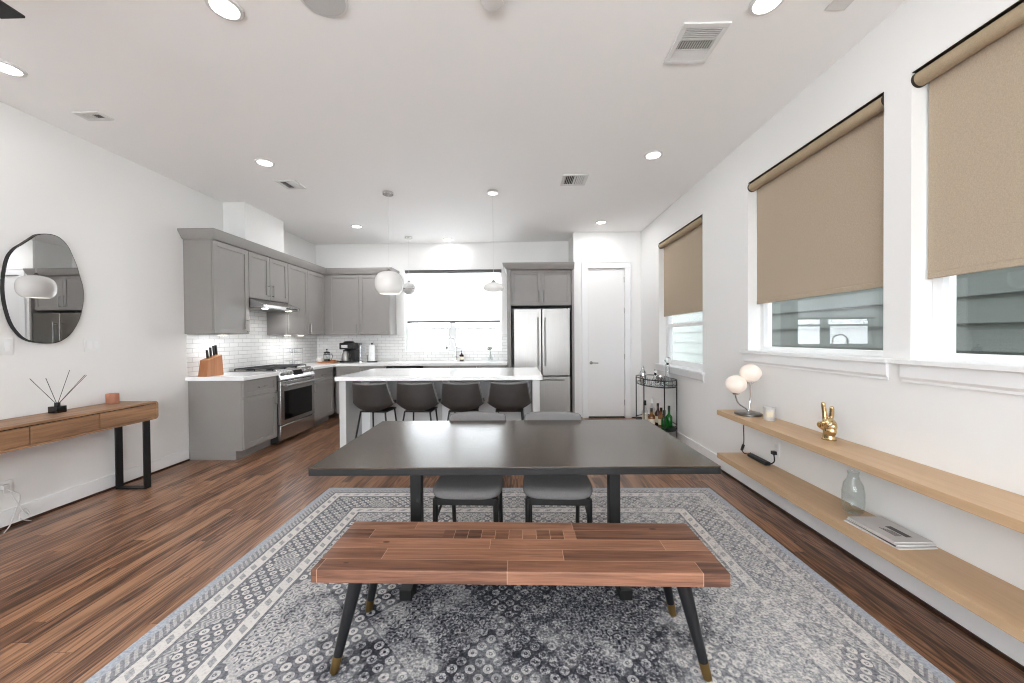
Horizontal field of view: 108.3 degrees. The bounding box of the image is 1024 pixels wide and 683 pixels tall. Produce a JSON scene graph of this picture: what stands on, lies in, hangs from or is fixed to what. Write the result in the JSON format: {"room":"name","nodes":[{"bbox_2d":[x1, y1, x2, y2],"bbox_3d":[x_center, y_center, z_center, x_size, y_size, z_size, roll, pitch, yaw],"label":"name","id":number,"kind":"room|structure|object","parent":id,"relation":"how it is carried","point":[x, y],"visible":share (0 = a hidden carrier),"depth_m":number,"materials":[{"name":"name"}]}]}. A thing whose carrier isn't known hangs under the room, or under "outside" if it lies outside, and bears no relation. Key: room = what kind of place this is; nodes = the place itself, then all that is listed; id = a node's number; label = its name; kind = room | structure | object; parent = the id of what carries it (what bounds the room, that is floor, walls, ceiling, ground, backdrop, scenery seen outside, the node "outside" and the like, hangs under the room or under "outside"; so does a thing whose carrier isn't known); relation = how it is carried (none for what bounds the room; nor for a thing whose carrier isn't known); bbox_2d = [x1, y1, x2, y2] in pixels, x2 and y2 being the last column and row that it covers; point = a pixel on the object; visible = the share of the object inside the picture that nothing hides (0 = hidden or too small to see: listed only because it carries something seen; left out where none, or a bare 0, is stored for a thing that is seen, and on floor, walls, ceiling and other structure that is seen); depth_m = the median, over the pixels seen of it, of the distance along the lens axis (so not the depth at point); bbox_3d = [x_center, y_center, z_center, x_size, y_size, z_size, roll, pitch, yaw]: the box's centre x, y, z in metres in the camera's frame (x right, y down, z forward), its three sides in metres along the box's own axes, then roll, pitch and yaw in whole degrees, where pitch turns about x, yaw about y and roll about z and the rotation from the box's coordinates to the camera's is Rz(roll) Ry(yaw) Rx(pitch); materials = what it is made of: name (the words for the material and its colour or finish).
{"room":"dining room","nodes":[
{"label":"dining room","id":0,"kind":"room"},
{"bbox_2d":[48,405,66,413],"bbox_3d":[-3.489,0.520,2.839,0.068,0.052,0.068,0,1,1],"label":"bottle","id":1,"kind":"object","parent":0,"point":[56,408],"depth_m":2.82,"materials":[{"name":"black glass"}]},
{"bbox_2d":[0,101,315,511],"bbox_3d":[-3.720,-0.178,1.874,0.200,3.024,10.000,0,1,1],"label":"wall","id":2,"kind":"structure","parent":0,"point":[119,218],"depth_m":3.21,"materials":[{"name":"white paint"}]},
{"bbox_2d":[0,479,12,498],"bbox_3d":[-3.591,1.045,2.625,0.008,0.116,0.072,0,1,1],"label":"wall outlet","id":3,"kind":"object","parent":2,"relation":"attached to","point":[3,493],"visible":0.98,"depth_m":2.63,"materials":[{"name":"white plastic"}]},
{"bbox_2d":[0,338,13,354],"bbox_3d":[-3.599,0.035,2.609,0.010,0.116,0.120,0,1,1],"label":"light switch","id":4,"kind":"object","parent":2,"relation":"attached to","point":[6,344],"visible":1,"depth_m":2.63,"materials":[{"name":"white plastic"}]},
{"bbox_2d":[0,484,20,533],"bbox_3d":[-3.550,1.166,2.595,0.071,0.312,0.129,-1,1,-18],"label":"cord","id":5,"kind":"object","parent":2,"relation":"hanging from","point":[5,486],"visible":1,"depth_m":2.61,"materials":[{"name":"white plastic"}]},
{"bbox_2d":[0,234,83,343],"bbox_3d":[-3.587,-0.408,2.844,0.028,0.849,0.480,0,1,1],"label":"wall mirror","id":6,"kind":"object","parent":2,"relation":"attached to","point":[42,291],"visible":1,"depth_m":2.81,"materials":[{"name":"black metal"}]},
{"bbox_2d":[84,338,100,351],"bbox_3d":[-3.587,0.029,3.163,0.010,0.116,0.120,0,1,1],"label":"light switch","id":7,"kind":"object","parent":2,"relation":"attached to","point":[90,344],"visible":1,"depth_m":3.16,"materials":[{"name":"white plastic"}]},
{"bbox_2d":[0,449,189,530],"bbox_3d":[-3.628,1.273,0.577,0.014,0.112,6.980,0,1,1],"label":"baseboard","id":8,"kind":"structure","parent":2,"relation":"attached to","point":[41,505],"depth_m":3.05,"materials":[{"name":"white paint"}]},
{"bbox_2d":[183,239,249,333],"bbox_3d":[-3.392,-0.601,4.293,0.364,1.028,0.530,0,1,1],"label":"upper cabinet","id":9,"kind":"object","parent":2,"relation":"attached to","point":[215,273],"visible":0.99,"depth_m":4.05,"materials":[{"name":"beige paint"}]},
{"bbox_2d":[186,310,316,376],"bbox_3d":[-3.544,-0.086,5.364,0.010,0.920,2.615,0,1,1],"label":"backsplash","id":10,"kind":"structure","parent":2,"relation":"attached to","point":[255,348],"depth_m":5.05,"materials":[{"name":"white tile"}]},
{"bbox_2d":[248,251,287,302],"bbox_3d":[-3.381,-0.835,4.943,0.364,0.575,0.771,0,1,1],"label":"upper cabinet","id":11,"kind":"object","parent":2,"relation":"attached to","point":[268,277],"visible":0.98,"depth_m":4.89,"materials":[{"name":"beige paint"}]},
{"bbox_2d":[249,298,299,311],"bbox_3d":[-3.299,-0.480,4.945,0.498,0.132,0.761,0,1,1],"label":"range hood","id":12,"kind":"object","parent":11,"relation":"attached to","point":[254,304],"visible":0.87,"depth_m":4.83,"materials":[{"name":"metal"}]},
{"bbox_2d":[266,264,324,334],"bbox_3d":[-3.358,-0.620,5.996,0.364,1.028,1.328,0,1,1],"label":"upper cabinet","id":13,"kind":"object","parent":2,"relation":"attached to","point":[305,287],"visible":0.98,"depth_m":5.69,"materials":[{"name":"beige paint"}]},
{"bbox_2d":[177,228,399,274],"bbox_3d":[-2.800,-1.182,5.294,1.515,0.102,2.699,0,1,1],"label":"crown molding","id":14,"kind":"structure","parent":13,"relation":"attached to","point":[185,233],"depth_m":4.81,"materials":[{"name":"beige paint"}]},
{"bbox_2d":[223,202,283,252],"bbox_3d":[-3.429,-1.477,4.948,0.279,0.499,0.748,0,1,1],"label":"wall","id":15,"kind":"structure","parent":0,"point":[243,220],"depth_m":4.71,"materials":[{"name":"white paint"}]},
{"bbox_2d":[315,241,568,411],"bbox_3d":[-0.704,-0.255,6.713,5.637,3.024,0.200,0,1,1],"label":"wall","id":16,"kind":"structure","parent":0,"point":[401,257],"depth_m":6.61,"materials":[{"name":"white paint"}]},
{"bbox_2d":[324,274,396,334],"bbox_3d":[-2.649,-0.631,6.464,1.138,1.028,0.368,0,1,1],"label":"upper cabinet","id":17,"kind":"object","parent":16,"relation":"attached to","point":[353,305],"visible":0.91,"depth_m":6.32,"materials":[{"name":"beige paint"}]},
{"bbox_2d":[317,334,506,360],"bbox_3d":[-1.788,0.113,6.634,3.446,0.468,0.010,0,1,1],"label":"backsplash","id":18,"kind":"structure","parent":16,"relation":"attached to","point":[387,347],"depth_m":6.64,"materials":[{"name":"white tile"}]},
{"bbox_2d":[405,272,501,351],"bbox_3d":[-1.052,-0.552,6.692,1.745,1.467,0.190,0,1,1],"label":"window","id":19,"kind":"structure","parent":16,"relation":"in","point":[452,330],"depth_m":6.72,"materials":[{"name":"white paint"}]},
{"bbox_2d":[405,269,501,322],"bbox_3d":[-1.051,-0.812,6.657,1.731,0.944,0.063,0,1,1],"label":"roller shade","id":20,"kind":"object","parent":19,"relation":"attached to","point":[439,296],"visible":1,"depth_m":6.66,"materials":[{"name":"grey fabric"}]},
{"bbox_2d":[0,0,905,244],"bbox_3d":[-0.815,-1.788,1.797,6.037,0.150,10.000,0,1,1],"label":"ceiling","id":21,"kind":"structure","parent":0,"point":[438,105],"depth_m":2.60,"materials":[{"name":"white paint"}]},
{"bbox_2d":[0,0,24,18],"bbox_3d":[-2.203,-1.550,0.978,0.988,0.283,0.988,-1,1,-44],"label":"ceiling fan","id":22,"kind":"object","parent":21,"relation":"hanging from","point":[6,11],"visible":1,"depth_m":1.60,"materials":[{"name":"black metal"}]},
{"bbox_2d":[0,59,27,77],"bbox_3d":[-3.132,-1.693,2.290,0.166,0.012,0.166,0,1,1],"label":"recessed light","id":23,"kind":"object","parent":21,"relation":"in","point":[6,67],"visible":1,"depth_m":2.31,"materials":[{"name":"white plastic"}]},
{"bbox_2d":[72,111,113,120],"bbox_3d":[-3.157,-1.700,2.791,0.200,0.010,0.110,0,1,1],"label":"ceiling vent","id":24,"kind":"object","parent":21,"relation":"in","point":[88,115],"visible":1,"depth_m":2.79,"materials":[{"name":"white metal"}]},
{"bbox_2d":[204,0,244,21],"bbox_3d":[-1.465,-1.702,1.887,0.166,0.012,0.166,0,1,1],"label":"recessed light","id":25,"kind":"object","parent":21,"relation":"in","point":[230,10],"visible":1,"depth_m":1.89,"materials":[{"name":"white plastic"}]},
{"bbox_2d":[254,158,274,166],"bbox_3d":[-2.368,-1.713,3.543,0.166,0.012,0.166,0,1,1],"label":"recessed light","id":26,"kind":"object","parent":21,"relation":"in","point":[261,161],"visible":1,"depth_m":3.53,"materials":[{"name":"white plastic"}]},
{"bbox_2d":[274,180,306,188],"bbox_3d":[-2.422,-1.719,4.056,0.220,0.010,0.230,0,1,1],"label":"ceiling vent","id":27,"kind":"object","parent":21,"relation":"in","point":[288,184],"visible":1,"depth_m":4.04,"materials":[{"name":"white metal"}]},
{"bbox_2d":[301,0,348,18],"bbox_3d":[-0.941,-1.708,1.839,0.236,0.006,0.236,0,1,1],"label":"ceiling speaker","id":28,"kind":"object","parent":21,"relation":"attached to","point":[333,9],"visible":1,"depth_m":1.89,"materials":[{"name":"white plastic"}]},
{"bbox_2d":[375,190,402,294],"bbox_3d":[-1.437,-1.143,4.308,0.316,1.181,0.316,0,1,1],"label":"pendant light","id":29,"kind":"object","parent":21,"relation":"hanging from","point":[388,282],"visible":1,"depth_m":4.20,"materials":[{"name":"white glass"}]},
{"bbox_2d":[403,236,415,293],"bbox_3d":[-1.730,-1.277,6.202,0.210,0.952,0.210,0,1,1],"label":"pendant light","id":30,"kind":"object","parent":21,"relation":"hanging from","point":[408,287],"visible":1,"depth_m":6.14,"materials":[{"name":"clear glass"}]},
{"bbox_2d":[480,0,504,10],"bbox_3d":[-0.098,-1.702,1.841,0.127,0.034,0.127,0,1,1],"label":"smoke detector","id":31,"kind":"object","parent":21,"relation":"attached to","point":[491,5],"visible":1,"depth_m":1.85,"materials":[{"name":"white plastic"}]},
{"bbox_2d":[483,189,503,291],"bbox_3d":[-0.219,-1.165,4.293,0.240,1.158,0.240,0,1,1],"label":"pendant light","id":32,"kind":"object","parent":21,"relation":"hanging from","point":[493,286],"visible":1,"depth_m":4.23,"materials":[{"name":"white glass"}]},
{"bbox_2d":[560,174,588,185],"bbox_3d":[0.673,-1.743,3.996,0.270,0.010,0.275,0,1,1],"label":"ceiling vent","id":33,"kind":"object","parent":21,"relation":"in","point":[567,179],"visible":1,"depth_m":3.99,"materials":[{"name":"white metal"}]},
{"bbox_2d":[644,150,662,159],"bbox_3d":[1.322,-1.742,3.458,0.166,0.012,0.166,0,1,1],"label":"recessed light","id":34,"kind":"object","parent":21,"relation":"in","point":[654,154],"visible":1,"depth_m":3.44,"materials":[{"name":"white"}]},
{"bbox_2d":[663,21,731,64],"bbox_3d":[1.063,-1.726,2.150,0.255,0.010,0.300,0,1,1],"label":"ceiling vent","id":35,"kind":"object","parent":21,"relation":"in","point":[695,42],"visible":1,"depth_m":2.13,"materials":[{"name":"white metal"}]},
{"bbox_2d":[748,0,783,16],"bbox_3d":[1.297,-1.724,1.880,0.166,0.012,0.166,0,1,1],"label":"recessed light","id":36,"kind":"object","parent":21,"relation":"in","point":[756,8],"visible":1,"depth_m":1.90,"materials":[{"name":"white plastic"}]},
{"bbox_2d":[824,0,853,10],"bbox_3d":[1.682,-1.730,1.860,0.105,0.006,0.145,0,1,1],"label":"ceiling plate","id":37,"kind":"object","parent":21,"relation":"attached to","point":[835,5],"visible":1,"depth_m":1.90,"materials":[{"name":"white plastic"}]},
{"bbox_2d":[0,412,1023,682],"bbox_3d":[-0.790,1.371,1.832,6.037,0.120,10.000,0,1,1],"label":"floor","id":38,"kind":"structure","parent":0,"point":[81,582],"depth_m":2.27,"materials":[{"name":"brown wood"}]},
{"bbox_2d":[11,494,31,520],"bbox_3d":[-3.528,1.196,2.660,0.026,0.236,0.096,0,1,1],"label":"cord","id":39,"kind":"object","parent":38,"relation":"on","point":[11,494],"visible":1,"depth_m":2.66,"materials":[{"name":"white plastic"}]},
{"bbox_2d":[0,401,158,488],"bbox_3d":[-3.417,0.937,2.507,0.348,0.775,1.755,0,1,1],"label":"console table","id":40,"kind":"object","parent":38,"relation":"on","point":[16,433],"visible":0.98,"depth_m":2.87,"materials":[{"name":"brown wood"}]},
{"bbox_2d":[30,370,86,413],"bbox_3d":[-3.486,0.386,2.860,0.078,0.322,0.293,0,1,12],"label":"reed diffuser","id":41,"kind":"object","parent":40,"relation":"on","point":[57,408],"visible":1,"depth_m":2.83,"materials":[{"name":"black glass"}]},
{"bbox_2d":[105,393,119,403],"bbox_3d":[-3.501,0.498,3.242,0.083,0.087,0.083,-1,1,-44],"label":"candle holder","id":42,"kind":"object","parent":40,"relation":"on","point":[110,398],"visible":1,"depth_m":3.21,"materials":[{"name":"glass"}]},
{"bbox_2d":[188,376,277,459],"bbox_3d":[-3.226,0.866,4.342,0.648,0.875,0.563,0,1,1],"label":"base cabinet","id":43,"kind":"object","parent":38,"relation":"on","point":[229,420],"visible":0.97,"depth_m":4.07,"materials":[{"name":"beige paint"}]},
{"bbox_2d":[185,372,278,380],"bbox_3d":[-3.240,0.406,4.328,0.651,0.045,0.584,0,1,1],"label":"countertop","id":44,"kind":"structure","parent":43,"relation":"on","point":[228,376],"depth_m":4.09,"materials":[{"name":"white stone"}]},
{"bbox_2d":[198,345,223,376],"bbox_3d":[-3.390,0.215,4.165,0.100,0.343,0.234,0,1,1],"label":"knife block","id":45,"kind":"object","parent":44,"relation":"on","point":[212,365],"visible":1,"depth_m":4.14,"materials":[{"name":"brown wood"}]},
{"bbox_2d":[229,364,316,443],"bbox_3d":[-3.176,0.814,5.010,0.707,0.962,0.766,0,1,1],"label":"range","id":46,"kind":"object","parent":38,"relation":"on","point":[295,382],"visible":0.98,"depth_m":4.90,"materials":[{"name":"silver metal"}]},
{"bbox_2d":[229,366,304,371],"bbox_3d":[-3.244,0.382,5.007,0.576,0.028,0.766,0,1,1],"label":"cooktop","id":47,"kind":"object","parent":46,"relation":"in","point":[271,368],"depth_m":4.79,"materials":[{"name":"metal"}]},
{"bbox_2d":[312,367,333,425],"bbox_3d":[-3.199,0.850,5.713,0.648,0.875,0.625,0,1,1],"label":"base cabinet","id":48,"kind":"object","parent":38,"relation":"on","point":[323,386],"visible":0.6,"depth_m":5.73,"materials":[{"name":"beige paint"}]},
{"bbox_2d":[336,366,385,418],"bbox_3d":[-2.456,0.838,6.323,0.820,0.875,0.652,0,1,1],"label":"base cabinet","id":49,"kind":"object","parent":38,"relation":"on","point":[340,370],"visible":0.23,"depth_m":6.04,"materials":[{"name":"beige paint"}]},
{"bbox_2d":[352,382,396,437],"bbox_3d":[-1.498,0.862,4.127,0.482,0.863,0.463,0,1,7],"label":"bar stool","id":50,"kind":"object","parent":38,"relation":"on","point":[373,398],"visible":0.91,"depth_m":3.94,"materials":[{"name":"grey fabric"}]},
{"bbox_2d":[386,366,422,367],"bbox_3d":[-1.741,0.823,6.321,0.594,0.854,0.626,0,1,1],"label":"dishwasher","id":51,"kind":"object","parent":38,"relation":"on","point":[386,366],"visible":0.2,"depth_m":6.00,"materials":[{"name":"black plastic"}]},
{"bbox_2d":[396,382,440,420],"bbox_3d":[-1.017,0.858,4.117,0.482,0.863,0.463,0,1,5],"label":"bar stool","id":52,"kind":"object","parent":38,"relation":"on","point":[413,397],"visible":0.93,"depth_m":3.93,"materials":[{"name":"grey leather"}]},
{"bbox_2d":[339,380,539,447],"bbox_3d":[-0.774,0.845,4.464,2.166,0.874,0.965,0,1,1],"label":"kitchen island","id":53,"kind":"object","parent":38,"relation":"on","point":[349,413],"visible":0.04,"depth_m":4.37,"materials":[{"name":"grey paint"}]},
{"bbox_2d":[335,367,542,380],"bbox_3d":[-0.771,0.385,4.444,2.208,0.045,1.075,0,1,1],"label":"island countertop","id":54,"kind":"structure","parent":53,"relation":"on","point":[376,374],"depth_m":4.07,"materials":[{"name":"white stone"}]},
{"bbox_2d":[423,366,476,367],"bbox_3d":[-1.001,0.827,6.293,0.870,0.875,0.652,0,1,1],"label":"base cabinet","id":55,"kind":"object","parent":38,"relation":"on","point":[423,366],"visible":0.09,"depth_m":6.00,"materials":[{"name":"beige paint"}]},
{"bbox_2d":[300,360,506,369],"bbox_3d":[-1.806,0.376,6.004,3.451,0.045,1.276,0,1,1],"label":"countertop","id":56,"kind":"structure","parent":55,"relation":"on","point":[314,365],"depth_m":6.01,"materials":[{"name":"white stone"}]},
{"bbox_2d":[283,348,302,363],"bbox_3d":[-3.354,0.237,5.672,0.166,0.265,0.225,0,1,1],"label":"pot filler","id":57,"kind":"object","parent":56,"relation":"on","point":[288,348],"visible":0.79,"depth_m":5.70,"materials":[{"name":"silver metal"}]},
{"bbox_2d":[339,341,358,362],"bbox_3d":[-2.815,0.175,6.400,0.236,0.365,0.260,0,1,1],"label":"coffee maker","id":58,"kind":"object","parent":56,"relation":"on","point":[350,354],"visible":0.99,"depth_m":6.31,"materials":[{"name":"black plastic"}]},
{"bbox_2d":[367,343,377,361],"bbox_3d":[-2.415,0.187,6.383,0.176,0.334,0.176,0,1,1],"label":"paper towel holder","id":59,"kind":"object","parent":56,"relation":"on","point":[371,347],"visible":0.96,"depth_m":6.34,"materials":[{"name":"white paper"}]},
{"bbox_2d":[440,382,484,420],"bbox_3d":[-0.533,0.854,4.107,0.482,0.863,0.464,0,1,3],"label":"bar stool","id":60,"kind":"object","parent":38,"relation":"on","point":[457,397],"visible":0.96,"depth_m":3.92,"materials":[{"name":"grey leather"}]},
{"bbox_2d":[477,365,506,367],"bbox_3d":[-0.322,0.821,6.279,0.480,0.875,0.652,0,1,1],"label":"base cabinet","id":61,"kind":"object","parent":38,"relation":"on","point":[482,366],"visible":0.19,"depth_m":5.99,"materials":[{"name":"beige paint"}]},
{"bbox_2d":[487,381,530,419],"bbox_3d":[-0.026,0.850,4.097,0.482,0.863,0.463,0,1,1],"label":"bar stool","id":62,"kind":"object","parent":38,"relation":"on","point":[505,397],"visible":0.91,"depth_m":3.90,"materials":[{"name":"grey leather"}]},
{"bbox_2d":[84,488,954,682],"bbox_3d":[0.025,1.298,2.019,3.326,0.008,2.440,0,1,1],"label":"rug","id":63,"kind":"object","parent":38,"relation":"on","point":[263,619],"visible":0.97,"depth_m":1.70,"materials":[{"name":"grey fabric"}]},
{"bbox_2d":[433,411,505,521],"bbox_3d":[-0.252,0.897,2.359,0.412,0.793,0.596,0,1,3],"label":"dining chair","id":64,"kind":"object","parent":63,"relation":"on","point":[474,490],"visible":0.55,"depth_m":2.13,"materials":[{"name":"grey fabric"}]},
{"bbox_2d":[308,419,720,600],"bbox_3d":[0.014,0.922,2.107,1.830,0.740,0.927,0,1,0],"label":"dining table","id":65,"kind":"object","parent":63,"relation":"on","point":[611,448],"visible":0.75,"depth_m":1.89,"materials":[{"name":"black wood"}]},
{"bbox_2d":[311,521,730,681],"bbox_3d":[0.027,1.089,1.604,1.604,0.424,0.382,0,1,2],"label":"bench","id":66,"kind":"object","parent":63,"relation":"on","point":[667,556],"visible":1,"depth_m":1.50,"materials":[{"name":"brown wood"}]},
{"bbox_2d":[523,411,592,522],"bbox_3d":[0.276,0.892,2.348,0.412,0.793,0.596,0,1,3],"label":"dining chair","id":67,"kind":"object","parent":63,"relation":"on","point":[560,490],"visible":0.51,"depth_m":2.11,"materials":[{"name":"grey fabric"}]},
{"bbox_2d":[502,262,574,412],"bbox_3d":[0.438,-0.008,6.252,1.149,2.522,0.679,0,1,1],"label":"refrigerator surround","id":68,"kind":"object","parent":38,"relation":"on","point":[529,284],"visible":0.94,"depth_m":6.01,"materials":[{"name":"grey paint"}]},
{"bbox_2d":[513,308,570,411],"bbox_3d":[0.491,0.350,6.241,0.914,1.765,0.649,0,1,1],"label":"refrigerator","id":69,"kind":"object","parent":38,"relation":"on","point":[541,337],"visible":0.62,"depth_m":5.97,"materials":[{"name":"silver metal"}]},
{"bbox_2d":[636,374,676,437],"bbox_3d":[1.859,0.862,4.822,0.407,0.792,0.780,0,1,1],"label":"bar cart","id":70,"kind":"object","parent":38,"relation":"on","point":[674,428],"visible":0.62,"depth_m":4.55,"materials":[{"name":"black metal"}]},
{"bbox_2d":[639,365,646,381],"bbox_3d":[1.760,0.434,4.971,0.092,0.228,0.092,0,1,1],"label":"cocktail shaker","id":71,"kind":"object","parent":70,"relation":"on","point":[642,373],"visible":0.8,"depth_m":4.95,"materials":[{"name":"silver metal"}]},
{"bbox_2d":[648,408,654,424],"bbox_3d":[1.775,0.963,4.706,0.085,0.235,0.085,0,1,1],"label":"bottle","id":72,"kind":"object","parent":70,"relation":"on","point":[651,417],"visible":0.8,"depth_m":4.67,"materials":[{"name":"orange glass"}]},
{"bbox_2d":[636,380,675,386],"bbox_3d":[1.857,0.553,4.818,0.388,0.007,0.756,0,1,1],"label":"glass shelf","id":73,"kind":"object","parent":70,"relation":"attached to","point":[637,382],"depth_m":4.67,"materials":[{"name":"clear glass"}]},
{"bbox_2d":[655,403,659,425],"bbox_3d":[1.879,0.937,4.764,0.073,0.285,0.073,0,1,1],"label":"bottle","id":74,"kind":"object","parent":70,"relation":"on","point":[657,412],"visible":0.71,"depth_m":4.74,"materials":[{"name":"brown glass"}]},
{"bbox_2d":[639,418,675,430],"bbox_3d":[1.861,1.083,4.824,0.388,0.008,0.756,0,1,1],"label":"shelf","id":75,"kind":"object","parent":70,"relation":"attached to","point":[668,429],"depth_m":4.55,"materials":[{"name":"black metal"}]},
{"bbox_2d":[661,410,666,429],"bbox_3d":[1.875,0.964,4.554,0.072,0.235,0.072,0,1,1],"label":"bottle","id":76,"kind":"object","parent":70,"relation":"on","point":[662,419],"visible":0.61,"depth_m":4.54,"materials":[{"name":"green glass"}]},
{"bbox_2d":[664,357,672,385],"bbox_3d":[1.963,0.371,4.666,0.136,0.357,0.136,0,1,1],"label":"decanter","id":77,"kind":"object","parent":70,"relation":"on","point":[667,360],"visible":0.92,"depth_m":4.64,"materials":[{"name":"clear glass"}]},
{"bbox_2d":[666,406,672,426],"bbox_3d":[1.967,0.943,4.632,0.080,0.275,0.080,0,1,1],"label":"bottle","id":78,"kind":"object","parent":70,"relation":"on","point":[668,416],"visible":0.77,"depth_m":4.61,"materials":[{"name":"green glass"}]},
{"bbox_2d":[569,231,641,416],"bbox_3d":[1.560,-0.269,6.292,1.094,3.024,0.550,0,1,1],"label":"wall","id":79,"kind":"structure","parent":0,"point":[583,246],"depth_m":6.01,"materials":[{"name":"white paint"}]},
{"bbox_2d":[581,261,631,417],"bbox_3d":[1.537,-0.022,6.052,0.795,2.537,0.136,0,1,1],"label":"door","id":80,"kind":"structure","parent":79,"relation":"in","point":[603,310],"depth_m":6.03,"materials":[{"name":"white paint"}]},
{"bbox_2d":[575,410,640,416],"bbox_3d":[1.558,1.173,6.026,1.078,0.112,0.014,0,1,1],"label":"baseboard","id":81,"kind":"structure","parent":79,"relation":"attached to","point":[576,411],"depth_m":6.01,"materials":[{"name":"white paint"}]},
{"bbox_2d":[641,0,1023,589],"bbox_3d":[2.115,-0.223,1.755,0.200,3.024,10.000,0,1,1],"label":"wall","id":82,"kind":"structure","parent":0,"point":[975,435],"depth_m":2.04,"materials":[{"name":"white paint"}]},
{"bbox_2d":[655,316,704,382],"bbox_3d":[2.136,-0.472,4.621,0.220,1.821,1.367,0,1,1],"label":"window","id":83,"kind":"structure","parent":82,"relation":"in","point":[689,370],"depth_m":4.69,"materials":[{"name":"white paint"}]},
{"bbox_2d":[658,215,702,316],"bbox_3d":[2.103,-0.862,4.618,0.080,1.040,1.255,0,1,1],"label":"roller shade","id":84,"kind":"object","parent":82,"relation":"attached to","point":[683,250],"visible":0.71,"depth_m":4.57,"materials":[{"name":"beige fabric"}]},
{"bbox_2d":[773,440,779,457],"bbox_3d":[2.041,0.827,2.854,0.008,0.116,0.072,0,1,1],"label":"wall outlet","id":85,"kind":"object","parent":82,"relation":"attached to","point":[776,445],"visible":0.94,"depth_m":2.84,"materials":[{"name":"white plastic"}]},
{"bbox_2d":[739,303,891,379],"bbox_3d":[2.095,-0.580,2.603,0.220,1.561,1.302,0,1,1],"label":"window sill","id":86,"kind":"structure","parent":82,"relation":"in","point":[849,362],"depth_m":2.49,"materials":[{"name":"white paint"}]},
{"bbox_2d":[747,92,883,303],"bbox_3d":[2.062,-0.836,2.601,0.080,1.048,1.190,0,1,1],"label":"roller shade","id":87,"kind":"object","parent":82,"relation":"attached to","point":[820,208],"visible":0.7,"depth_m":2.45,"materials":[{"name":"beige fabric"}]},
{"bbox_2d":[641,410,1023,671],"bbox_3d":[2.014,1.218,1.498,0.014,0.112,9.050,0,1,1],"label":"baseboard","id":88,"kind":"structure","parent":82,"relation":"attached to","point":[999,639],"depth_m":1.97,"materials":[{"name":"white paint"}]},
{"bbox_2d":[717,451,1023,642],"bbox_3d":[1.884,0.942,1.658,0.276,0.160,3.100,0,1,1],"label":"wall shelf","id":89,"kind":"object","parent":82,"relation":"attached to","point":[993,599],"depth_m":1.67,"materials":[{"name":"brown wood"}]},
{"bbox_2d":[844,520,937,549],"bbox_3d":[1.906,0.974,1.878,0.190,0.005,0.280,0,1,-2],"label":"magazine","id":90,"kind":"object","parent":89,"relation":"on","point":[847,521],"visible":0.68,"depth_m":1.76,"materials":[{"name":"white paper"}]},
{"bbox_2d":[850,521,935,547],"bbox_3d":[1.913,0.969,1.878,0.185,0.006,0.260,0,1,2],"label":"magazine","id":91,"kind":"object","parent":90,"relation":"on","point":[850,521],"visible":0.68,"depth_m":1.75,"materials":[{"name":"white paper"}]},
{"bbox_2d":[847,518,935,545],"bbox_3d":[1.911,0.962,1.879,0.185,0.006,0.262,0,1,-1],"label":"magazine","id":92,"kind":"object","parent":91,"relation":"on","point":[847,518],"visible":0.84,"depth_m":1.75,"materials":[{"name":"white paper"}]},
{"bbox_2d":[848,516,933,543],"bbox_3d":[1.913,0.955,1.883,0.183,0.008,0.250,0,1,1],"label":"magazine","id":93,"kind":"object","parent":92,"relation":"on","point":[887,529],"visible":1,"depth_m":1.86,"materials":[{"name":"white paper"}]},
{"bbox_2d":[879,526,910,536],"bbox_3d":[1.912,0.951,1.850,0.070,0.001,0.105,0,1,1],"label":"print","id":94,"kind":"object","parent":93,"relation":"on","point":[893,531],"depth_m":1.85,"materials":[{"name":"grey paper"}]},
{"bbox_2d":[717,410,1023,533],"bbox_3d":[1.882,0.628,1.654,0.276,0.042,3.100,0,1,1],"label":"wall shelf","id":95,"kind":"object","parent":82,"relation":"attached to","point":[1002,507],"visible":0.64,"depth_m":1.71,"materials":[{"name":"brown wood"}]},
{"bbox_2d":[725,364,762,416],"bbox_3d":[1.874,0.388,2.987,0.270,0.408,0.196,0,1,1],"label":"table lamp","id":96,"kind":"object","parent":95,"relation":"on","point":[751,373],"visible":1,"depth_m":2.95,"materials":[{"name":"white glass"}]},
{"bbox_2d":[763,406,775,420],"bbox_3d":[1.946,0.545,2.797,0.080,0.098,0.080,0,1,1],"label":"candle jar","id":97,"kind":"object","parent":95,"relation":"on","point":[769,412],"visible":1,"depth_m":2.77,"materials":[{"name":"white glass"}]},
{"bbox_2d":[817,402,837,440],"bbox_3d":[1.922,0.487,2.257,0.094,0.225,0.094,-1,1,-11],"label":"sculpture","id":98,"kind":"object","parent":95,"relation":"on","point":[829,426],"visible":1,"depth_m":2.24,"materials":[{"name":"gold metal"}]},
{"bbox_2d":[891,275,1023,395],"bbox_3d":[2.068,-0.565,1.267,0.220,1.561,1.309,0,1,1],"label":"window","id":99,"kind":"structure","parent":82,"relation":"in","point":[1003,374],"depth_m":1.74,"materials":[{"name":"white paint"}]},
{"bbox_2d":[911,0,1023,278],"bbox_3d":[2.035,-0.825,1.265,0.080,1.040,1.197,0,1,1],"label":"roller shade","id":100,"kind":"object","parent":82,"relation":"attached to","point":[976,161],"visible":1,"depth_m":1.64,"materials":[{"name":"beige fabric"}]},
{"label":"outside","id":101,"kind":"structure","parent":0,"visible":0},
{"bbox_3d":[0.339,4.458,15.046,80.000,0.200,90.000,0,1,1],"label":"ground","id":102,"kind":"structure","parent":101,"visible":0},
{"bbox_2d":[673,266,1023,362],"bbox_3d":[4.716,0.642,3.913,2.738,7.605,14.000,0,1,1],"label":"house","id":103,"kind":"structure","parent":102,"relation":"on","point":[989,304],"depth_m":3.45,"materials":[{"name":"grey"}]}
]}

